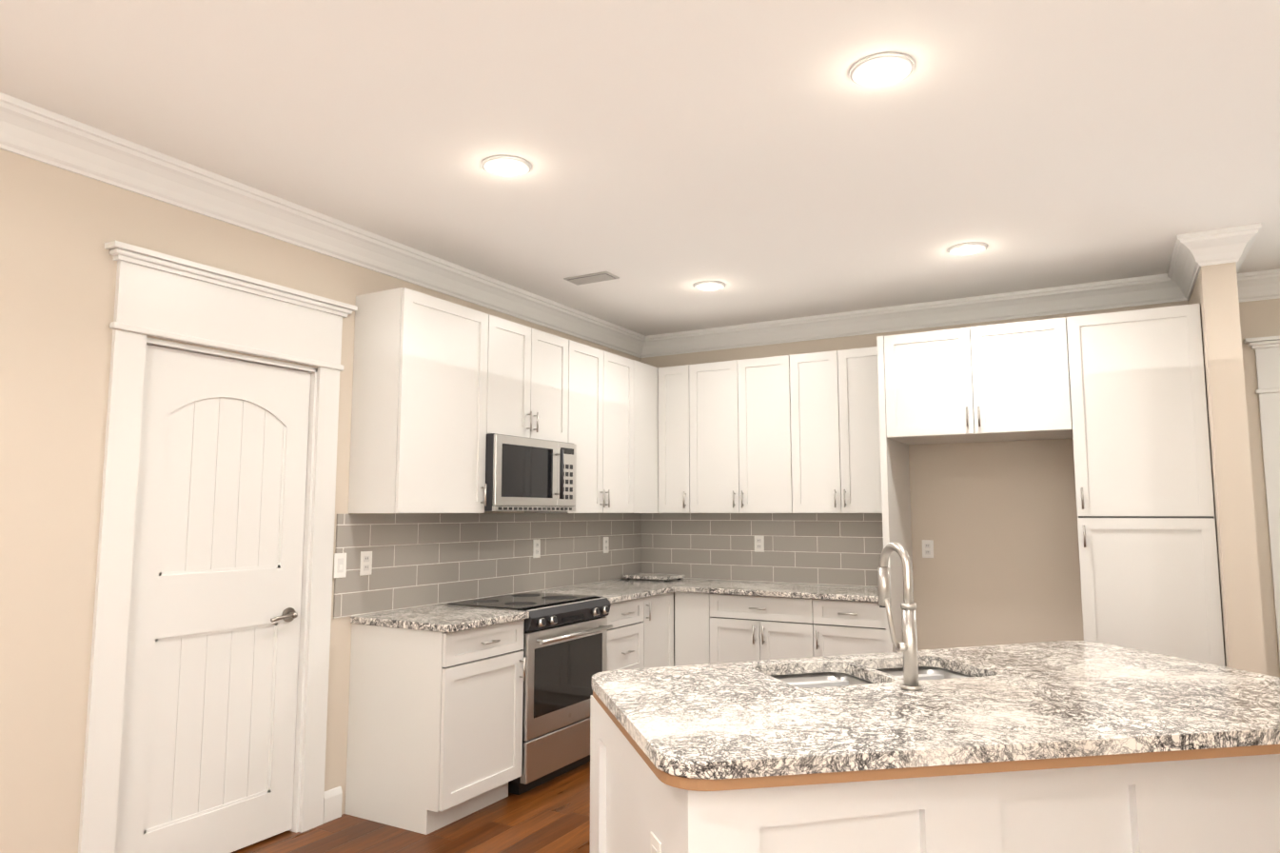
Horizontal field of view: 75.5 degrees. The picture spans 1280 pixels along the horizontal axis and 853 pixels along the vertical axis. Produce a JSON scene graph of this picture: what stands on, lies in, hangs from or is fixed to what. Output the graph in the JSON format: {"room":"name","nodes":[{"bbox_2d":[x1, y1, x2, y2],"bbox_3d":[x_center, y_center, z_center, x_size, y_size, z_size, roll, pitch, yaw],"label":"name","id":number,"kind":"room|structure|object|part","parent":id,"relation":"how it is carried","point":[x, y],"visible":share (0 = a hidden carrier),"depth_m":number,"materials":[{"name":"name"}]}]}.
{"room":"kitchen","nodes":[
{"label":"kitchen","id":0,"kind":"room"},
{"bbox_2d":[0,148,640,852],"bbox_3d":[-2.150,0.312,2.841,0.160,2.775,8.810,-3,-7,29],"label":"wall","id":1,"kind":"structure","parent":0,"point":[59,228],"depth_m":2.91,"materials":[{"name":"beige paint"}]},
{"bbox_2d":[115,344,310,852],"bbox_3d":[-1.724,0.729,3.427,0.092,2.042,0.773,-3,-7,29],"label":"interior door","id":2,"kind":"structure","parent":1,"relation":"in","point":[207,751],"depth_m":3.40,"materials":[{"name":"white wood"}]},
{"bbox_2d":[78,239,357,852],"bbox_3d":[-1.708,0.563,3.435,0.136,2.398,1.129,-3,-7,29],"label":"trim","id":3,"kind":"structure","parent":1,"relation":"attached to","point":[164,296],"depth_m":3.33,"materials":[{"name":"white wood"}]},
{"bbox_2d":[0,92,647,357],"bbox_3d":[-2.037,-1.000,2.913,0.100,0.150,8.450,-3,-7,29],"label":"crown molding","id":4,"kind":"structure","parent":1,"relation":"attached to","point":[40,134],"depth_m":3.59,"materials":[{"name":"white wood"}]},
{"bbox_2d":[322,786,342,823],"bbox_3d":[0.296,1.494,1.439,5.350,0.134,8.650,-3,-7,29],"label":"baseboard","id":5,"kind":"structure","parent":1,"relation":"attached to","point":[332,802],"depth_m":3.81,"materials":[{"name":"white wood"}]},
{"bbox_2d":[348,287,500,512],"bbox_3d":[-1.096,-0.092,4.249,0.328,1.070,0.678,-3,-7,29],"label":"upper cabinet","id":6,"kind":"object","parent":1,"relation":"attached to","point":[442,388],"depth_m":4.03,"materials":[{"name":"white wood"}]},
{"bbox_2d":[333,512,641,618],"bbox_3d":[-0.713,0.787,5.164,0.008,0.487,2.925,-3,-7,29],"label":"tile backsplash","id":7,"kind":"structure","parent":1,"relation":"attached to","point":[422,560],"depth_m":4.72,"materials":[{"name":"grey tile"}]},
{"bbox_2d":[333,552,346,577],"bbox_3d":[-1.417,0.657,3.912,0.009,0.116,0.072,-3,-7,29],"label":"light switch","id":8,"kind":"object","parent":7,"relation":"attached to","point":[340,564],"visible":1,"depth_m":3.91,"materials":[{"name":"white plastic"}]},
{"bbox_2d":[359,551,372,575],"bbox_3d":[-1.340,0.669,4.050,0.007,0.116,0.072,-3,-7,29],"label":"outlet","id":9,"kind":"object","parent":7,"relation":"attached to","point":[365,567],"visible":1,"depth_m":4.05,"materials":[{"name":"white plastic"}]},
{"bbox_2d":[532,538,540,557],"bbox_3d":[-0.655,0.775,5.252,0.007,0.116,0.072,-3,-7,29],"label":"outlet","id":10,"kind":"object","parent":7,"relation":"attached to","point":[536,548],"visible":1,"depth_m":5.25,"materials":[{"name":"white plastic"}]},
{"bbox_2d":[603,536,609,552],"bbox_3d":[-0.246,0.854,5.969,0.007,0.116,0.072,-3,-7,29],"label":"outlet","id":11,"kind":"object","parent":7,"relation":"attached to","point":[605,544],"visible":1,"depth_m":5.97,"materials":[{"name":"white plastic"}]},
{"bbox_2d":[496,317,572,443],"bbox_3d":[-0.771,-0.244,4.841,0.328,0.646,0.760,-3,-7,29],"label":"upper cabinet","id":12,"kind":"object","parent":1,"relation":"attached to","point":[535,396],"depth_m":4.79,"materials":[{"name":"white wood"}]},
{"bbox_2d":[484,433,576,511],"bbox_3d":[-0.717,0.281,4.756,0.446,0.408,0.758,-3,-7,29],"label":"over-the-range microwave","id":13,"kind":"object","parent":12,"relation":"attached to","point":[525,474],"visible":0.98,"depth_m":4.59,"materials":[{"name":"grey metal"}]},
{"bbox_2d":[524,340,630,512],"bbox_3d":[-0.399,0.034,5.470,0.328,1.070,0.865,-3,-7,29],"label":"upper cabinet","id":14,"kind":"object","parent":1,"relation":"attached to","point":[600,378],"depth_m":5.39,"materials":[{"name":"white wood"}]},
{"bbox_2d":[630,358,668,512],"bbox_3d":[-0.007,0.099,6.095,0.391,1.070,0.735,-3,-7,29],"label":"upper cabinet","id":15,"kind":"object","parent":1,"relation":"attached to","point":[648,480],"depth_m":5.93,"materials":[{"name":"white wood"}]},
{"bbox_2d":[230,761,590,852],"bbox_3d":[0.296,1.621,1.426,6.150,0.120,9.450,-3,-7,29],"label":"floor","id":16,"kind":"structure","parent":0,"point":[552,816],"depth_m":3.65,"materials":[{"name":"brown wood"}]},
{"bbox_2d":[344,619,525,834],"bbox_3d":[-0.983,1.390,4.021,0.598,0.876,0.568,-3,-7,29],"label":"base cabinet","id":17,"kind":"object","parent":16,"relation":"on","point":[435,733],"depth_m":3.80,"materials":[{"name":"white wood"}]},
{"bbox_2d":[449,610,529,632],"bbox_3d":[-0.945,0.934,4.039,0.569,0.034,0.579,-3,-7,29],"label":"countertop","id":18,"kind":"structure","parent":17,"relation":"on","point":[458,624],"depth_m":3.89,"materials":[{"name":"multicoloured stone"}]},
{"bbox_2d":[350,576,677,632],"bbox_3d":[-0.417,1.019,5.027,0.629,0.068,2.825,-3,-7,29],"label":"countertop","id":19,"kind":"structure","parent":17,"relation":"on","point":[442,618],"depth_m":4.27,"materials":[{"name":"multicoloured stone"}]},
{"bbox_2d":[444,591,612,794],"bbox_3d":[-0.591,1.424,4.566,0.626,0.919,0.760,-3,-7,29],"label":"range","id":20,"kind":"object","parent":16,"relation":"on","point":[564,649],"visible":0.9,"depth_m":4.38,"materials":[{"name":"grey metal"}]},
{"bbox_2d":[602,595,652,670],"bbox_3d":[-0.335,1.507,5.156,0.598,0.876,0.520,-3,-7,29],"label":"base cabinet","id":21,"kind":"object","parent":16,"relation":"on","point":[630,639],"depth_m":5.07,"materials":[{"name":"white wood"}]},
{"bbox_2d":[652,591,671,667],"bbox_3d":[-0.134,1.544,5.508,0.598,0.876,0.414,-3,-7,29],"label":"base cabinet","id":22,"kind":"object","parent":16,"relation":"on","point":[661,602],"depth_m":5.43,"materials":[{"name":"white wood"}]},
{"bbox_2d":[671,590,717,666],"bbox_3d":[0.494,1.564,5.702,0.336,0.876,0.662,-3,-7,29],"label":"base cabinet","id":23,"kind":"object","parent":16,"relation":"on","point":[694,615],"depth_m":5.49,"materials":[{"name":"white wood"}]},
{"bbox_2d":[717,593,824,663],"bbox_3d":[0.935,1.542,5.490,0.763,0.876,0.598,-3,-7,29],"label":"base cabinet","id":24,"kind":"object","parent":16,"relation":"on","point":[749,627],"depth_m":5.24,"materials":[{"name":"white wood"}]},
{"bbox_2d":[622,572,878,602],"bbox_3d":[0.747,1.081,5.622,1.944,0.068,0.635,-3,-7,29],"label":"countertop","id":25,"kind":"structure","parent":24,"relation":"on","point":[698,585],"depth_m":5.39,"materials":[{"name":"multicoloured stone"}]},
{"bbox_2d":[824,599,886,655],"bbox_3d":[1.382,1.516,5.237,0.507,0.876,0.598,-3,-7,29],"label":"base cabinet","id":26,"kind":"object","parent":16,"relation":"on","point":[851,627],"depth_m":4.98,"materials":[{"name":"white wood"}]},
{"bbox_2d":[590,712,1279,852],"bbox_3d":[0.901,1.240,2.388,1.969,0.836,0.934,2,-6,-16],"label":"kitchen island","id":27,"kind":"object","parent":16,"relation":"on","point":[1215,811],"depth_m":2.03,"materials":[{"name":"white wood"}]},
{"bbox_2d":[590,640,1279,830],"bbox_3d":[0.958,0.793,2.416,2.134,0.058,1.294,2,-6,-16],"label":"island countertop","id":28,"kind":"structure","parent":27,"relation":"on","point":[736,744],"depth_m":2.02,"materials":[{"name":"white stone"}]},
{"bbox_2d":[776,663,963,686],"bbox_3d":[0.757,0.933,2.670,0.768,0.215,0.418,2,-6,-16],"label":"sink","id":29,"kind":"object","parent":28,"relation":"in","point":[928,670],"depth_m":2.81,"materials":[{"name":"silver metal"}]},
{"bbox_2d":[877,541,928,689],"bbox_3d":[0.747,0.558,2.472,0.113,0.421,0.174,2,-6,-16],"label":"faucet","id":30,"kind":"object","parent":28,"relation":"on","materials":[{"name":"grey metal"}]},
{"bbox_2d":[1070,303,1225,666],"bbox_3d":[2.755,0.640,4.527,0.609,2.470,0.630,-3,-7,29],"label":"tall cabinet","id":31,"kind":"object","parent":16,"relation":"on","point":[1119,398],"depth_m":4.29,"materials":[{"name":"white wood"}]},
{"bbox_2d":[0,0,1279,335],"bbox_3d":[0.296,-1.259,1.724,6.150,0.120,9.450,-3,-7,29],"label":"ceiling","id":32,"kind":"structure","parent":0,"point":[765,160],"depth_m":2.97,"materials":[{"name":"white paint"}]},
{"bbox_2d":[481,155,531,177],"bbox_3d":[-0.530,-1.026,3.289,0.196,0.022,0.196,-3,-7,29],"label":"recessed light","id":33,"kind":"object","parent":32,"relation":"in","point":[486,163],"depth_m":3.26,"materials":[{"name":"white"}]},
{"bbox_3d":[-0.530,-1.026,3.289,0.136,0.022,0.136,-3,-7,29],"label":"recessed ceiling light lens","id":34,"kind":"part","parent":33,"relation":"part of","materials":[{"name":"white plastic"}]},
{"bbox_2d":[563,271,619,285],"bbox_3d":[-0.284,-0.867,4.861,0.300,0.012,0.150,-3,-7,29],"label":"ceiling vent","id":35,"kind":"object","parent":32,"relation":"in","point":[592,278],"visible":0.98,"depth_m":4.83,"materials":[{"name":"grey metal"}]},
{"bbox_2d":[692,280,725,291],"bbox_3d":[0.421,-0.847,5.019,0.196,0.022,0.196,-3,-7,29],"label":"recessed light","id":36,"kind":"object","parent":32,"relation":"in","point":[696,285],"depth_m":4.98,"materials":[{"name":"white"}]},
{"bbox_3d":[0.421,-0.847,5.019,0.136,0.022,0.136,-3,-7,29],"label":"recessed ceiling light lens","id":37,"kind":"part","parent":36,"relation":"part of","materials":[{"name":"white plastic"}]},
{"bbox_2d":[848,52,914,87],"bbox_3d":[0.752,-1.101,2.573,0.196,0.022,0.196,-3,-7,29],"label":"recessed light","id":38,"kind":"object","parent":32,"relation":"in","point":[906,62],"depth_m":2.55,"materials":[{"name":"white"}]},
{"bbox_3d":[0.752,-1.101,2.573,0.136,0.022,0.136,-3,-7,29],"label":"recessed ceiling light lens","id":39,"kind":"part","parent":38,"relation":"part of","materials":[{"name":"white plastic"}]},
{"bbox_2d":[947,241,987,255],"bbox_3d":[1.710,-0.920,4.316,0.196,0.022,0.196,-3,-7,29],"label":"recessed light","id":40,"kind":"object","parent":32,"relation":"in","point":[953,248],"depth_m":4.28,"materials":[{"name":"white"}]},
{"bbox_3d":[1.710,-0.920,4.316,0.136,0.022,0.136,-3,-7,29],"label":"recessed ceiling light lens","id":41,"kind":"part","parent":40,"relation":"part of","materials":[{"name":"white plastic"}]},
{"bbox_2d":[640,300,1188,649],"bbox_3d":[1.562,0.605,5.670,3.850,2.775,0.160,-3,-7,29],"label":"wall","id":42,"kind":"structure","parent":0,"point":[995,522],"depth_m":5.20,"materials":[{"name":"beige paint"}]},
{"bbox_2d":[664,363,698,512],"bbox_3d":[0.350,0.103,6.129,0.316,1.070,0.328,-3,-7,29],"label":"upper cabinet","id":43,"kind":"object","parent":42,"relation":"attached to","point":[680,382],"depth_m":5.97,"materials":[{"name":"white wood"}]},
{"bbox_2d":[698,354,801,512],"bbox_3d":[0.764,0.078,5.895,0.881,1.070,0.328,-3,-7,29],"label":"upper cabinet","id":44,"kind":"object","parent":42,"relation":"attached to","point":[750,409],"depth_m":5.71,"materials":[{"name":"white wood"}]},
{"bbox_2d":[641,512,883,587],"bbox_3d":[0.889,0.867,5.929,1.976,0.487,0.008,-3,-7,29],"label":"tile backsplash","id":45,"kind":"structure","parent":42,"relation":"attached to","point":[814,548],"depth_m":5.91,"materials":[{"name":"grey tile"}]},
{"bbox_2d":[754,534,764,551],"bbox_3d":[0.855,0.841,5.941,0.072,0.116,0.007,-3,-7,29],"label":"outlet","id":46,"kind":"object","parent":45,"relation":"attached to","point":[758,543],"visible":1,"depth_m":5.94,"materials":[{"name":"white plastic"}]},
{"bbox_2d":[797,346,882,512],"bbox_3d":[1.356,0.044,5.561,0.721,1.070,0.328,-3,-7,29],"label":"upper cabinet","id":47,"kind":"object","parent":42,"relation":"attached to","point":[841,471],"depth_m":5.40,"materials":[{"name":"white wood"}]},
{"bbox_2d":[647,274,1189,356],"bbox_3d":[1.620,-0.719,5.624,3.530,0.150,0.100,-3,-7,29],"label":"crown molding","id":48,"kind":"structure","parent":42,"relation":"attached to","point":[1142,290],"depth_m":5.47,"materials":[{"name":"white wood"}]},
{"bbox_2d":[922,539,933,557],"bbox_3d":[1.870,0.796,5.377,0.072,0.116,0.007,-3,-7,29],"label":"outlet","id":49,"kind":"object","parent":42,"relation":"attached to","point":[927,548],"visible":1,"depth_m":5.38,"materials":[{"name":"white plastic"}]},
{"bbox_2d":[880,316,1074,448],"bbox_3d":[2.060,-0.239,5.015,0.987,0.620,0.630,-3,-7,29],"label":"upper cabinet","id":50,"kind":"object","parent":42,"relation":"attached to","point":[1010,381],"depth_m":4.74,"materials":[{"name":"white wood"}]},
{"bbox_2d":[1188,261,1266,674],"bbox_3d":[3.124,0.477,4.428,0.140,2.775,1.070,-3,-7,29],"label":"wall","id":51,"kind":"structure","parent":0,"point":[1214,294],"depth_m":4.00,"materials":[{"name":"beige paint"}]},
{"bbox_2d":[1164,230,1210,301],"bbox_3d":[2.899,-0.846,4.399,0.110,0.150,0.760,-3,-7,29],"label":"crown molding","id":52,"kind":"structure","parent":51,"relation":"attached to","point":[1191,250],"depth_m":4.30,"materials":[{"name":"white wood"}]},
{"bbox_2d":[1210,222,1263,301],"bbox_3d":[3.143,-0.850,4.364,0.110,0.150,0.940,-3,-7,29],"label":"crown molding","id":53,"kind":"structure","parent":51,"relation":"attached to","point":[1237,242],"depth_m":4.05,"materials":[{"name":"white wood"}]},
{"bbox_2d":[1239,297,1279,677],"bbox_3d":[4.188,0.475,4.417,1.760,2.775,0.160,-3,-7,29],"label":"wall","id":54,"kind":"structure","parent":0,"point":[1260,318],"depth_m":4.73,"materials":[{"name":"beige paint"}]},
{"bbox_2d":[1239,268,1279,302],"bbox_3d":[3.997,-0.834,4.511,1.430,0.150,0.100,-3,-7,29],"label":"crown molding","id":55,"kind":"structure","parent":54,"relation":"attached to","point":[1267,286],"depth_m":4.74,"materials":[{"name":"white wood"}]},
{"bbox_2d":[1243,335,1279,667],"bbox_3d":[4.040,0.662,4.389,1.215,2.398,0.136,-3,-7,29],"label":"trim","id":56,"kind":"structure","parent":54,"relation":"attached to","point":[1268,361],"depth_m":4.69,"materials":[{"name":"white wood"}]}
]}

